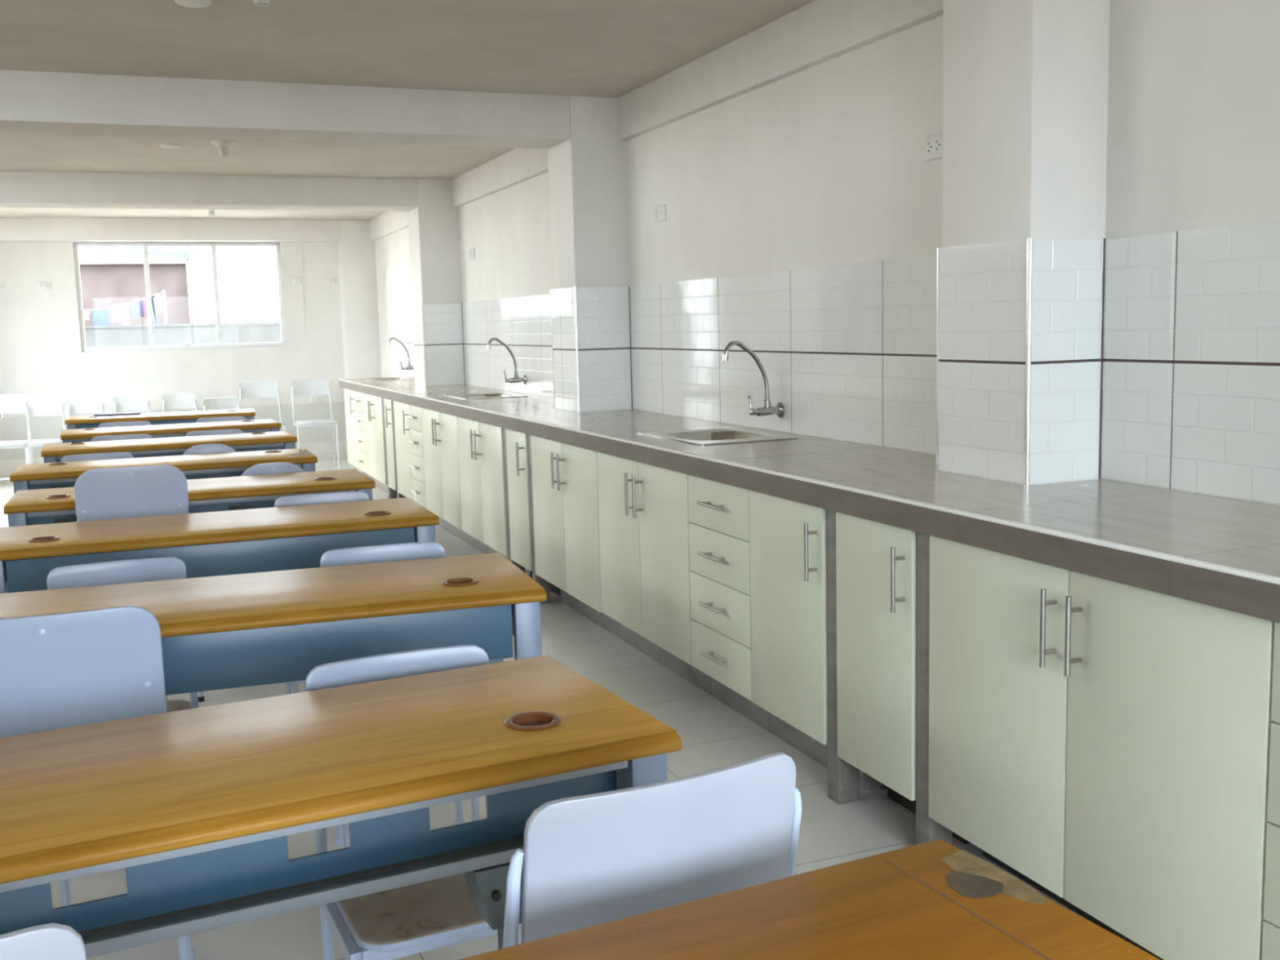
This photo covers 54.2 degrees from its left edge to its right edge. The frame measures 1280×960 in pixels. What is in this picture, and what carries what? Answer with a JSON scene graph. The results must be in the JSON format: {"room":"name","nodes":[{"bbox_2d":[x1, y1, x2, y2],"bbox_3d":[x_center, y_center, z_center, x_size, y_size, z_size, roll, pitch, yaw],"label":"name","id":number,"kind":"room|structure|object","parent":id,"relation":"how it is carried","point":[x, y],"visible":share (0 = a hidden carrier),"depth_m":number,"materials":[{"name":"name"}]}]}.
{"room":"science classroom","nodes":[
{"label":"science classroom","id":0,"kind":"room"},
{"bbox_2d":[0,242,346,460],"bbox_3d":[-4.903,-1.304,12.310,4.952,2.440,0.212,-4,8,-21],"label":"wall","id":1,"kind":"structure","parent":0,"point":[42,356],"depth_m":12.26,"materials":[{"name":"paint"}]},
{"bbox_2d":[37,281,51,289],"bbox_3d":[-5.638,-1.841,11.842,0.118,0.075,0.014,-4,8,-21],"label":"wall socket","id":2,"kind":"object","parent":1,"relation":"attached to","point":[41,285],"visible":1,"depth_m":11.84,"materials":[{"name":"white plastic"}]},
{"bbox_2d":[0,440,347,480],"bbox_3d":[-4.995,-0.170,12.292,4.210,0.200,0.021,-4,8,-21],"label":"baseboard","id":3,"kind":"structure","parent":1,"relation":"attached to","point":[7,467],"depth_m":12.92,"materials":[{"name":"paint"}]},
{"bbox_2d":[72,242,285,352],"bbox_3d":[-4.515,-1.817,12.360,1.910,1.045,0.080,-4,8,-21],"label":"window","id":4,"kind":"structure","parent":1,"relation":"in","point":[187,345],"depth_m":12.34,"materials":[{"name":"white metal"}]},
{"bbox_2d":[292,277,304,285],"bbox_3d":[-3.467,-2.014,12.698,0.118,0.075,0.014,-4,8,-21],"label":"wall socket","id":5,"kind":"object","parent":1,"relation":"attached to","point":[295,281],"visible":1,"depth_m":12.69,"materials":[{"name":"white plastic"}]},
{"bbox_2d":[0,0,815,220],"bbox_3d":[-1.966,-1.740,4.792,4.952,0.150,16.270,-4,8,-21],"label":"ceiling","id":6,"kind":"structure","parent":0,"point":[597,48],"depth_m":5.02,"materials":[{"name":"paint"}]},
{"bbox_2d":[159,143,180,148],"bbox_3d":[-2.753,-1.955,7.329,0.116,0.016,0.116,-4,8,-21],"label":"junction cover","id":7,"kind":"object","parent":6,"relation":"attached to","point":[162,145],"visible":1,"depth_m":7.30,"materials":[{"name":"white plastic"}]},
{"bbox_2d":[0,217,340,242],"bbox_3d":[-5.032,-2.384,11.966,4.211,0.205,0.320,-4,8,-21],"label":"beam","id":8,"kind":"structure","parent":6,"relation":"attached to","point":[11,229],"depth_m":12.00,"materials":[{"name":"paint"}]},
{"bbox_2d":[174,0,211,8],"bbox_3d":[-1.486,-1.590,4.162,0.116,0.016,0.116,-4,8,-21],"label":"junction cover","id":9,"kind":"object","parent":6,"relation":"attached to","point":[188,3],"visible":1,"depth_m":4.15,"materials":[{"name":"white plastic"}]},
{"bbox_2d":[0,170,417,211],"bbox_3d":[-3.692,-2.007,8.691,4.243,0.205,0.370,-4,8,-21],"label":"beam","id":10,"kind":"structure","parent":6,"relation":"attached to","point":[21,189],"depth_m":8.77,"materials":[{"name":"paint"}]},
{"bbox_2d":[209,139,235,156],"bbox_3d":[-2.417,-1.922,7.262,0.144,0.082,0.144,-4,8,-21],"label":"holder","id":11,"kind":"object","parent":6,"relation":"attached to","point":[223,145],"visible":1,"depth_m":7.23,"materials":[{"name":"grey plastic"}]},
{"bbox_2d":[218,147,228,156],"bbox_3d":[-2.417,-1.904,7.264,0.052,0.046,0.052,-4,8,-21],"label":"bulb socket","id":12,"kind":"object","parent":11,"relation":"attached to","point":[224,152],"depth_m":7.25,"materials":[{"name":"grey plastic"}]},
{"bbox_2d":[253,0,270,5],"bbox_3d":[-1.187,-1.534,3.921,0.144,0.082,0.144,-4,8,-21],"label":"holder","id":13,"kind":"object","parent":6,"relation":"attached to","point":[259,2],"visible":1,"depth_m":3.92,"materials":[{"name":"grey plastic"}]},
{"bbox_2d":[0,70,570,149],"bbox_3d":[-2.385,-1.636,5.476,4.260,0.205,0.372,-4,8,-21],"label":"beam","id":14,"kind":"structure","parent":6,"relation":"attached to","point":[32,102],"depth_m":5.61,"materials":[{"name":"paint"}]},
{"bbox_2d":[369,211,408,240],"bbox_3d":[-2.119,-2.365,11.228,0.052,0.205,3.214,-4,8,-21],"label":"beam","id":15,"kind":"structure","parent":6,"relation":"attached to","point":[388,223],"depth_m":11.82,"materials":[{"name":"paint"}]},
{"bbox_2d":[452,148,548,207],"bbox_3d":[-0.803,-1.990,7.967,0.052,0.205,3.119,-4,8,-21],"label":"beam","id":16,"kind":"structure","parent":6,"relation":"attached to","point":[514,166],"depth_m":8.19,"materials":[{"name":"paint"}]},
{"bbox_2d":[617,0,942,140],"bbox_3d":[0.468,-1.627,4.818,0.052,0.205,2.967,-4,8,-21],"label":"beam","id":17,"kind":"structure","parent":6,"relation":"attached to","point":[818,32],"depth_m":4.71,"materials":[{"name":"paint"}]},
{"bbox_2d":[0,459,1084,959],"bbox_3d":[-1.901,0.814,5.113,4.952,0.120,16.270,-4,8,-21],"label":"floor","id":18,"kind":"structure","parent":0,"point":[713,735],"depth_m":3.53,"materials":[{"name":"tile"}]},
{"bbox_2d":[0,393,33,480],"bbox_3d":[-5.374,-0.283,10.597,0.393,0.865,0.414,-4,8,-21],"label":"chair","id":19,"kind":"object","parent":18,"relation":"on","point":[9,403],"visible":0.86,"depth_m":10.74,"materials":[{"name":"white paint"}]},
{"bbox_2d":[0,922,86,959],"bbox_3d":[-0.700,0.791,1.222,0.387,0.835,0.371,-5,8,-24],"label":"chair","id":20,"kind":"object","parent":18,"relation":"on","point":[50,941],"visible":1,"depth_m":1.07,"materials":[{"name":"blue paint"}]},
{"bbox_2d":[25,398,66,464],"bbox_3d":[-5.386,-0.337,11.352,0.328,0.785,0.401,-4,8,-20],"label":"chair","id":21,"kind":"object","parent":18,"relation":"on","point":[42,406],"visible":0.47,"depth_m":11.47,"materials":[{"name":"white paint"}]},
{"bbox_2d":[66,396,104,418],"bbox_3d":[-5.065,-0.361,11.479,0.328,0.785,0.401,-4,8,-21],"label":"chair","id":22,"kind":"object","parent":18,"relation":"on","point":[81,405],"visible":0.56,"depth_m":11.60,"materials":[{"name":"white paint"}]},
{"bbox_2d":[60,452,133,462],"bbox_3d":[-2.585,0.270,6.016,0.343,0.770,0.339,-4,8,-21],"label":"chair","id":23,"kind":"object","parent":18,"relation":"on","point":[97,456],"visible":0.12,"depth_m":6.11,"materials":[{"name":"purple paint"}]},
{"bbox_2d":[0,605,195,959],"bbox_3d":[-1.089,0.638,2.398,0.393,0.865,0.443,-4,8,-20],"label":"chair","id":24,"kind":"object","parent":18,"relation":"on","point":[68,669],"visible":0.56,"depth_m":2.19,"materials":[{"name":"blue paint"}]},
{"bbox_2d":[91,434,151,441],"bbox_3d":[-2.924,0.139,7.122,0.343,0.770,0.339,-4,8,-21],"label":"chair","id":25,"kind":"object","parent":18,"relation":"on","point":[126,437],"visible":0.1,"depth_m":7.22,"materials":[{"name":"purple paint"}]},
{"bbox_2d":[46,556,198,906],"bbox_3d":[-1.258,0.605,3.076,0.343,0.770,0.339,-4,8,-21],"label":"chair","id":26,"kind":"object","parent":18,"relation":"on","point":[144,570],"visible":0.23,"depth_m":3.17,"materials":[{"name":"blue paint"}]},
{"bbox_2d":[98,421,151,427],"bbox_3d":[-3.354,0.013,8.213,0.343,0.770,0.339,-4,8,-21],"label":"chair","id":27,"kind":"object","parent":18,"relation":"on","point":[131,423],"visible":0.16,"depth_m":8.31,"materials":[{"name":"purple paint"}]},
{"bbox_2d":[113,394,150,413],"bbox_3d":[-4.699,-0.389,11.624,0.328,0.785,0.401,-4,8,-21],"label":"chair","id":28,"kind":"object","parent":18,"relation":"on","point":[140,402],"visible":0.55,"depth_m":11.75,"materials":[{"name":"white paint"}]},
{"bbox_2d":[74,464,204,702],"bbox_3d":[-1.821,0.373,4.552,0.383,0.890,0.447,-4,8,-21],"label":"chair","id":29,"kind":"object","parent":18,"relation":"on","point":[160,490],"visible":0.51,"depth_m":4.32,"materials":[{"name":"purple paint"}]},
{"bbox_2d":[64,408,255,429],"bbox_3d":[-3.551,-0.123,9.398,1.300,0.754,0.524,-4,8,-18],"label":"desk","id":30,"kind":"object","parent":18,"relation":"on","point":[175,417],"visible":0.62,"depth_m":9.17,"materials":[{"name":"brown wood"}]},
{"bbox_2d":[93,412,141,416],"bbox_3d":[-3.914,-0.493,9.371,0.320,0.012,0.100,-4,8,-18],"label":"folder","id":31,"kind":"object","parent":30,"relation":"on","point":[126,413],"visible":1,"depth_m":9.34,"materials":[{"name":"grey plastic"}]},
{"bbox_2d":[9,448,317,493],"bbox_3d":[-2.206,0.278,5.931,1.300,0.754,0.524,-4,8,-21],"label":"desk","id":32,"kind":"object","parent":18,"relation":"on","point":[58,474],"visible":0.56,"depth_m":5.78,"materials":[{"name":"brown wood"}]},
{"bbox_2d":[40,431,297,462],"bbox_3d":[-2.612,0.149,7.043,1.300,0.754,0.524,-5,8,-23],"label":"desk","id":33,"kind":"object","parent":18,"relation":"on","point":[277,440],"visible":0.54,"depth_m":6.88,"materials":[{"name":"brown wood"}]},
{"bbox_2d":[60,418,281,443],"bbox_3d":[-3.008,0.026,8.105,1.300,0.754,0.524,-5,8,-24],"label":"desk","id":34,"kind":"object","parent":18,"relation":"on","point":[80,435],"visible":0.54,"depth_m":7.93,"materials":[{"name":"brown wood"}]},
{"bbox_2d":[161,392,197,412],"bbox_3d":[-4.304,-0.418,11.780,0.328,0.785,0.401,-5,8,-23],"label":"chair","id":35,"kind":"object","parent":18,"relation":"on","point":[179,401],"visible":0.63,"depth_m":11.91,"materials":[{"name":"white paint"}]},
{"bbox_2d":[3,468,375,526],"bbox_3d":[-1.721,0.392,4.925,1.300,0.754,0.524,-4,8,-21],"label":"desk","id":36,"kind":"object","parent":18,"relation":"on","point":[50,505],"visible":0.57,"depth_m":4.77,"materials":[{"name":"brown wood"}]},
{"bbox_2d":[182,444,236,454],"bbox_3d":[-2.091,0.229,6.177,0.328,0.785,0.396,-4,8,-21],"label":"chair","id":37,"kind":"object","parent":18,"relation":"on","point":[204,448],"visible":0.07,"depth_m":6.30,"materials":[{"name":"purple paint"}]},
{"bbox_2d":[186,429,243,436],"bbox_3d":[-2.451,0.104,7.309,0.343,0.770,0.339,-4,8,-21],"label":"chair","id":38,"kind":"object","parent":18,"relation":"on","point":[220,431],"visible":0.09,"depth_m":7.41,"materials":[{"name":"purple paint"}]},
{"bbox_2d":[0,497,439,593],"bbox_3d":[-1.320,0.501,3.977,1.300,0.754,0.524,-4,8,-21],"label":"desk","id":39,"kind":"object","parent":18,"relation":"on","point":[264,540],"visible":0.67,"depth_m":3.79,"materials":[{"name":"brown wood"}]},
{"bbox_2d":[202,396,240,410],"bbox_3d":[-3.556,-0.307,10.739,0.328,0.785,0.401,-4,8,-21],"label":"chair","id":40,"kind":"object","parent":18,"relation":"on","point":[232,402],"visible":0.27,"depth_m":10.87,"materials":[{"name":"white paint"}]},
{"bbox_2d":[196,416,246,422],"bbox_3d":[-2.795,-0.032,8.455,0.343,0.770,0.339,-4,8,-21],"label":"chair","id":41,"kind":"object","parent":18,"relation":"on","point":[227,418],"visible":0.17,"depth_m":8.55,"materials":[{"name":"purple paint"}]},
{"bbox_2d":[238,380,285,431],"bbox_3d":[-3.633,-0.510,12.055,0.393,0.865,0.414,-4,8,-21],"label":"chair","id":42,"kind":"object","parent":18,"relation":"on","point":[253,389],"visible":0.56,"depth_m":12.19,"materials":[{"name":"white paint"}]},
{"bbox_2d":[240,462,304,475],"bbox_3d":[-1.623,0.296,5.550,0.328,0.785,0.396,-4,8,-21],"label":"chair","id":43,"kind":"object","parent":18,"relation":"on","point":[278,467],"visible":0.09,"depth_m":5.32,"materials":[{"name":"purple paint"}]},
{"bbox_2d":[0,552,546,818],"bbox_3d":[-0.899,0.627,2.887,1.300,0.754,0.524,-4,8,-18],"label":"desk","id":44,"kind":"object","parent":18,"relation":"on","point":[247,629],"visible":0.59,"depth_m":2.75,"materials":[{"name":"brown wood"}]},
{"bbox_2d":[290,378,340,469],"bbox_3d":[-3.179,-0.544,12.234,0.393,0.865,0.414,-4,8,-21],"label":"chair","id":45,"kind":"object","parent":18,"relation":"on","point":[316,387],"visible":0.94,"depth_m":12.32,"materials":[{"name":"white paint"}]},
{"bbox_2d":[274,491,369,694],"bbox_3d":[-1.050,0.447,4.291,0.343,0.770,0.339,-4,8,-21],"label":"chair","id":46,"kind":"object","parent":18,"relation":"on","point":[335,497],"visible":0.13,"depth_m":4.38,"materials":[{"name":"purple paint"}]},
{"bbox_2d":[0,655,682,958],"bbox_3d":[-0.629,0.758,1.787,1.300,0.754,0.524,-5,8,-26],"label":"desk","id":47,"kind":"object","parent":18,"relation":"on","point":[198,807],"visible":0.88,"depth_m":1.70,"materials":[{"name":"brown wood"}]},
{"bbox_2d":[78,835,524,958],"bbox_3d":[-0.547,0.547,1.583,1.162,0.018,0.164,-4,8,-21],"label":"frame","id":48,"kind":"object","parent":47,"relation":"on","point":[160,918],"depth_m":1.63,"materials":[{"name":"grey metal"}]},
{"bbox_2d":[343,388,368,474],"bbox_3d":[-2.212,-0.455,10.884,0.598,0.676,1.062,-4,8,-21],"label":"base cabinet","id":49,"kind":"object","parent":18,"relation":"on","point":[354,405],"visible":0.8,"depth_m":10.73,"materials":[{"name":"beige wood"}]},
{"bbox_2d":[337,219,381,378],"bbox_3d":[-2.883,-1.435,12.944,0.362,2.440,0.320,-4,8,-21],"label":"pillar","id":50,"kind":"structure","parent":18,"relation":"on","point":[356,250],"depth_m":12.74,"materials":[{"name":"paint"}]},
{"bbox_2d":[362,471,387,493],"bbox_3d":[-1.994,-0.007,10.591,0.400,0.149,1.863,-4,8,-21],"label":"plinth","id":51,"kind":"object","parent":18,"relation":"on","point":[379,484],"visible":0.02,"depth_m":10.61,"materials":[{"name":"tile"}]},
{"bbox_2d":[364,393,386,484],"bbox_3d":[-1.865,-0.356,10.024,0.598,0.676,0.786,-4,8,-21],"label":"base cabinet","id":52,"kind":"object","parent":18,"relation":"on","point":[374,411],"visible":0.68,"depth_m":9.86,"materials":[{"name":"beige wood"}]},
{"bbox_2d":[383,398,396,490],"bbox_3d":[-1.625,-0.214,9.444,0.598,0.826,0.282,-4,8,-21],"label":"base cabinet","id":53,"kind":"object","parent":18,"relation":"on","point":[388,415],"visible":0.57,"depth_m":9.29,"materials":[{"name":"beige wood"}]},
{"bbox_2d":[382,398,397,498],"bbox_3d":[-1.900,-0.221,9.542,0.068,0.829,0.093,-4,8,-21],"label":"divider","id":54,"kind":"object","parent":18,"relation":"on","point":[392,494],"visible":0.04,"depth_m":9.54,"materials":[{"name":"concrete"}]},
{"bbox_2d":[392,400,405,497],"bbox_3d":[-1.758,-0.180,9.191,0.068,0.829,0.080,-4,8,-21],"label":"divider","id":55,"kind":"object","parent":18,"relation":"on","point":[398,495],"visible":0.04,"depth_m":9.19,"materials":[{"name":"concrete"}]},
{"bbox_2d":[320,542,479,848],"bbox_3d":[-0.620,0.572,3.210,0.343,0.770,0.339,-4,8,-19],"label":"chair","id":56,"kind":"object","parent":18,"relation":"on","point":[417,550],"visible":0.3,"depth_m":3.30,"materials":[{"name":"blue paint"}]},
{"bbox_2d":[393,400,426,508],"bbox_3d":[-1.361,-0.212,8.776,0.598,0.676,0.954,-4,8,-21],"label":"base cabinet","id":57,"kind":"object","parent":18,"relation":"on","point":[407,418],"visible":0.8,"depth_m":8.62,"materials":[{"name":"beige wood"}]},
{"bbox_2d":[305,644,521,959],"bbox_3d":[-0.352,0.703,2.108,0.343,0.770,0.339,-5,8,-25],"label":"chair","id":58,"kind":"object","parent":18,"relation":"on","point":[411,919],"visible":0.23,"depth_m":2.04,"materials":[{"name":"blue paint"}]},
{"bbox_2d":[421,407,462,529],"bbox_3d":[-0.999,-0.109,7.881,0.598,0.676,0.972,-4,8,-21],"label":"base cabinet","id":59,"kind":"object","parent":18,"relation":"on","point":[440,430],"visible":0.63,"depth_m":7.72,"materials":[{"name":"beige wood"}]},
{"bbox_2d":[338,376,1279,622],"bbox_3d":[-0.313,-0.295,6.185,0.645,0.072,11.302,-4,8,-21],"label":"countertop","id":60,"kind":"structure","parent":59,"relation":"on","point":[1222,553],"depth_m":3.00,"materials":[{"name":"stone"}]},
{"bbox_2d":[360,377,414,381],"bbox_3d":[-2.236,-0.830,11.062,0.400,0.135,0.580,-4,8,-21],"label":"sink","id":61,"kind":"object","parent":60,"relation":"in","point":[381,378],"visible":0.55,"depth_m":11.18,"materials":[{"name":"silver metal"}]},
{"bbox_2d":[408,178,465,386],"bbox_3d":[-1.559,-1.504,9.610,0.339,1.540,0.392,-4,8,-21],"label":"pillar","id":62,"kind":"structure","parent":60,"relation":"on","point":[437,316],"depth_m":9.45,"materials":[{"name":"paint"}]},
{"bbox_2d":[442,391,528,399],"bbox_3d":[-0.993,-0.474,7.982,0.400,0.135,0.640,-4,8,-21],"label":"sink","id":63,"kind":"object","parent":60,"relation":"in","point":[490,394],"visible":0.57,"depth_m":8.13,"materials":[{"name":"silver metal"}]},
{"bbox_2d":[547,95,632,412],"bbox_3d":[-0.252,-1.133,6.395,0.322,1.540,0.394,-4,8,-21],"label":"pillar","id":64,"kind":"structure","parent":60,"relation":"on","point":[590,296],"depth_m":6.24,"materials":[{"name":"paint"}]},
{"bbox_2d":[636,426,799,444],"bbox_3d":[0.287,-0.107,4.799,0.400,0.135,0.620,-4,8,-21],"label":"sink","id":65,"kind":"object","parent":60,"relation":"in","point":[737,435],"visible":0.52,"depth_m":4.92,"materials":[{"name":"silver metal"}]},
{"bbox_2d":[936,0,1110,485],"bbox_3d":[1.017,-0.780,3.326,0.267,1.540,0.395,-4,8,-21],"label":"pillar","id":66,"kind":"structure","parent":60,"relation":"on","point":[1021,257],"depth_m":3.21,"materials":[{"name":"tile"}]},
{"bbox_2d":[457,416,507,556],"bbox_3d":[-0.639,-0.006,6.987,0.598,0.676,0.950,-4,8,-21],"label":"base cabinet","id":67,"kind":"object","parent":18,"relation":"on","point":[480,445],"visible":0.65,"depth_m":6.82,"materials":[{"name":"beige wood"}]},
{"bbox_2d":[438,516,532,578],"bbox_3d":[-0.931,0.296,7.959,0.400,0.149,2.904,-4,8,-21],"label":"plinth","id":68,"kind":"object","parent":18,"relation":"on","point":[467,538],"visible":0.02,"depth_m":7.75,"materials":[{"name":"concrete"}]},
{"bbox_2d":[502,428,524,572],"bbox_3d":[-0.647,0.137,6.437,0.068,0.829,0.078,-4,8,-21],"label":"divider","id":69,"kind":"object","parent":18,"relation":"on","point":[517,565],"visible":0.04,"depth_m":6.43,"materials":[{"name":"concrete"}]},
{"bbox_2d":[506,429,560,596],"bbox_3d":[-0.363,0.147,6.318,0.598,0.826,0.342,-4,8,-21],"label":"base cabinet","id":70,"kind":"object","parent":18,"relation":"on","point":[517,445],"visible":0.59,"depth_m":6.20,"materials":[{"name":"beige wood"}]},
{"bbox_2d":[527,434,551,604],"bbox_3d":[-0.486,0.183,6.040,0.068,0.829,0.074,-4,8,-21],"label":"divider","id":71,"kind":"object","parent":18,"relation":"on","point":[544,584],"visible":0.26,"depth_m":6.04,"materials":[{"name":"concrete"}]},
{"bbox_2d":[530,435,602,613],"bbox_3d":[-0.099,0.148,5.650,0.598,0.676,0.914,-4,8,-21],"label":"base cabinet","id":72,"kind":"object","parent":18,"relation":"on","point":[565,476],"visible":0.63,"depth_m":5.49,"materials":[{"name":"beige wood"}]},
{"bbox_2d":[596,451,692,665],"bbox_3d":[0.241,0.243,4.806,0.598,0.671,0.904,-4,8,-21],"label":"base cabinet","id":73,"kind":"object","parent":18,"relation":"on","point":[643,517],"visible":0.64,"depth_m":4.64,"materials":[{"name":"laminate"}]},
{"bbox_2d":[502,751,801,948],"bbox_3d":[-0.030,0.727,1.592,0.387,0.835,0.371,-5,8,-27],"label":"chair","id":74,"kind":"object","parent":18,"relation":"on","point":[594,859],"visible":0.8,"depth_m":1.38,"materials":[{"name":"blue paint"}]},
{"bbox_2d":[560,589,886,790],"bbox_3d":[0.309,0.650,4.887,0.400,0.149,2.740,-4,8,-21],"label":"plinth","id":75,"kind":"object","parent":18,"relation":"on","point":[815,749],"visible":0.2,"depth_m":4.44,"materials":[{"name":"concrete"}]},
{"bbox_2d":[687,474,827,744],"bbox_3d":[0.580,0.341,3.967,0.598,0.673,0.904,-4,8,-21],"label":"base cabinet","id":76,"kind":"object","parent":18,"relation":"on","point":[758,561],"visible":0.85,"depth_m":3.79,"materials":[{"name":"laminate"}]},
{"bbox_2d":[457,839,1159,959],"bbox_3d":[-0.127,0.849,0.962,1.306,0.754,0.526,-5,8,-25],"label":"desk","id":77,"kind":"object","parent":18,"relation":"on","point":[934,900],"visible":1,"depth_m":1.22,"materials":[{"name":"brown wood"}]},
{"bbox_2d":[826,509,859,804],"bbox_3d":[0.560,0.482,3.447,0.068,0.829,0.062,-4,8,-21],"label":"divider","id":78,"kind":"object","parent":18,"relation":"on","point":[843,778],"visible":0.49,"depth_m":3.45,"materials":[{"name":"concrete"}]},
{"bbox_2d":[835,511,971,844],"bbox_3d":[0.843,0.491,3.330,0.598,0.826,0.358,-4,8,-21],"label":"base cabinet","id":79,"kind":"object","parent":18,"relation":"on","point":[876,562],"visible":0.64,"depth_m":3.21,"materials":[{"name":"laminate"}]},
{"bbox_2d":[915,532,952,844],"bbox_3d":[0.719,0.527,3.054,0.068,0.829,0.060,-4,8,-21],"label":"divider","id":80,"kind":"object","parent":18,"relation":"on","point":[927,829],"visible":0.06,"depth_m":3.05,"materials":[{"name":"concrete"}]},
{"bbox_2d":[928,535,1275,959],"bbox_3d":[1.115,0.569,2.656,0.598,0.826,0.964,-4,8,-21],"label":"base cabinet","id":81,"kind":"object","parent":18,"relation":"on","point":[1104,744],"visible":0.7,"depth_m":2.45,"materials":[{"name":"beige wood"}]},
{"bbox_2d":[1261,622,1279,959],"bbox_3d":[1.383,0.645,1.993,0.598,0.826,0.464,-4,8,-21],"label":"base cabinet","id":82,"kind":"object","parent":18,"relation":"on","point":[1271,926],"visible":0.92,"depth_m":2.09,"materials":[{"name":"beige wood"}]},
{"bbox_2d":[374,0,1279,505],"bbox_3d":[0.268,-0.621,5.822,0.209,2.440,16.270,-4,8,-21],"label":"wall","id":83,"kind":"structure","parent":0,"point":[802,228],"depth_m":4.14,"materials":[{"name":"paint"}]},
{"bbox_2d":[386,337,413,369],"bbox_3d":[-2.125,-1.121,11.160,0.249,0.306,0.062,-4,8,-21],"label":"faucet","id":84,"kind":"object","parent":83,"relation":"attached to","point":[409,366],"visible":0.88,"depth_m":11.16,"materials":[{"name":"silver metal"}]},
{"bbox_2d":[486,337,526,384],"bbox_3d":[-0.860,-0.762,8.025,0.249,0.306,0.062,-4,8,-21],"label":"faucet","id":85,"kind":"object","parent":83,"relation":"attached to","point":[516,380],"visible":1,"depth_m":8.04,"materials":[{"name":"silver metal"}]},
{"bbox_2d":[654,204,666,222],"bbox_3d":[0.093,-1.249,5.864,0.014,0.075,0.118,-4,8,-21],"label":"wall socket","id":86,"kind":"object","parent":83,"relation":"attached to","point":[660,211],"visible":1,"depth_m":5.84,"materials":[{"name":"white plastic"}]},
{"bbox_2d":[722,340,784,417],"bbox_3d":[0.432,-0.386,4.826,0.249,0.306,0.062,-4,8,-21],"label":"faucet","id":87,"kind":"object","parent":83,"relation":"attached to","point":[779,409],"visible":1,"depth_m":4.84,"materials":[{"name":"silver metal"}]},
{"bbox_2d":[924,132,942,160],"bbox_3d":[0.908,-1.026,3.844,0.014,0.075,0.118,-4,8,-21],"label":"wall socket","id":88,"kind":"object","parent":83,"relation":"attached to","point":[933,144],"visible":0.86,"depth_m":3.84,"materials":[{"name":"white plastic"}]},
{"label":"outside","id":89,"kind":"structure","parent":0,"visible":0},
{"bbox_3d":[-2.048,3.419,10.413,120.000,0.200,100.000,-4,8,-21],"label":"ground","id":90,"kind":"structure","parent":89,"visible":0},
{"bbox_2d":[77,246,190,325],"bbox_3d":[-24.834,-4.668,36.479,21.950,10.500,7.250,-4,8,-21],"label":"building","id":91,"kind":"structure","parent":90,"relation":"on","point":[110,276],"depth_m":36.73,"materials":[{"name":"paint"}]},
{"bbox_2d":[0,321,280,417],"bbox_3d":[-10.718,-1.520,31.424,24.000,4.800,0.310,-4,8,-21],"label":"parapet","id":92,"kind":"object","parent":90,"relation":"on","point":[113,335],"visible":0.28,"depth_m":30.79,"materials":[{"name":"concrete"}]},
{"bbox_2d":[162,290,167,324],"bbox_3d":[-12.970,-2.343,34.622,0.080,5.750,0.076,-4,8,-21],"label":"post","id":93,"kind":"object","parent":90,"relation":"on","point":[163,291],"visible":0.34,"depth_m":34.30,"materials":[{"name":"white metal"}]},
{"bbox_2d":[180,246,279,323],"bbox_3d":[-4.530,-8.053,44.464,22.050,14.200,8.120,-4,8,-21],"label":"sky","id":94,"kind":"structure","parent":90,"relation":"on","point":[247,277],"depth_m":37.40,"materials":[{"name":"white"}]},
{"bbox_3d":[-15.346,-2.164,33.684,0.080,5.750,0.076,-4,8,-21],"label":"post","id":95,"kind":"object","parent":90,"relation":"on","visible":0},
{"bbox_2d":[83,292,162,311],"bbox_3d":[-14.213,-4.818,33.836,2.544,0.503,0.024,-4,8,-21],"label":"clothesline","id":96,"kind":"object","parent":95,"relation":"attached to","point":[161,292],"visible":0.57,"depth_m":33.90,"materials":[{"name":"white fabric"}]},
{"bbox_2d":[92,309,101,325],"bbox_3d":[-14.643,-4.334,33.718,0.198,0.510,0.060,-4,8,-21],"label":"trousers","id":97,"kind":"object","parent":96,"relation":"hanging from","point":[95,313],"visible":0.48,"depth_m":33.69,"materials":[{"name":"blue fabric"}]},
{"bbox_2d":[100,308,109,325],"bbox_3d":[-14.448,-4.349,33.794,0.198,0.550,0.060,-4,8,-21],"label":"trousers","id":98,"kind":"object","parent":96,"relation":"hanging from","point":[104,312],"visible":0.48,"depth_m":33.76,"materials":[{"name":"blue fabric"}]},
{"bbox_2d":[108,306,120,323],"bbox_3d":[-14.210,-4.466,33.877,0.289,0.447,0.060,-4,8,-21],"label":"sheet","id":99,"kind":"object","parent":96,"relation":"hanging from","point":[114,312],"visible":1,"depth_m":33.85,"materials":[{"name":"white fabric"}]},
{"bbox_2d":[121,303,129,324],"bbox_3d":[-13.963,-4.455,33.978,0.187,0.650,0.060,-4,8,-21],"label":"trousers","id":100,"kind":"object","parent":96,"relation":"hanging from","point":[125,307],"visible":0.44,"depth_m":33.94,"materials":[{"name":"white fabric"}]},
{"bbox_2d":[129,302,138,318],"bbox_3d":[-13.753,-4.615,34.044,0.238,0.440,0.060,-4,8,-21],"label":"shirt","id":101,"kind":"object","parent":96,"relation":"hanging from","point":[134,305],"visible":1,"depth_m":34.02,"materials":[{"name":"white fabric"}]},
{"bbox_2d":[151,294,157,324],"bbox_3d":[-13.303,-4.626,34.225,0.135,0.895,0.060,-4,8,-21],"label":"trousers","id":102,"kind":"object","parent":96,"relation":"hanging from","point":[153,301],"visible":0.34,"depth_m":34.20,"materials":[{"name":"fabric"}]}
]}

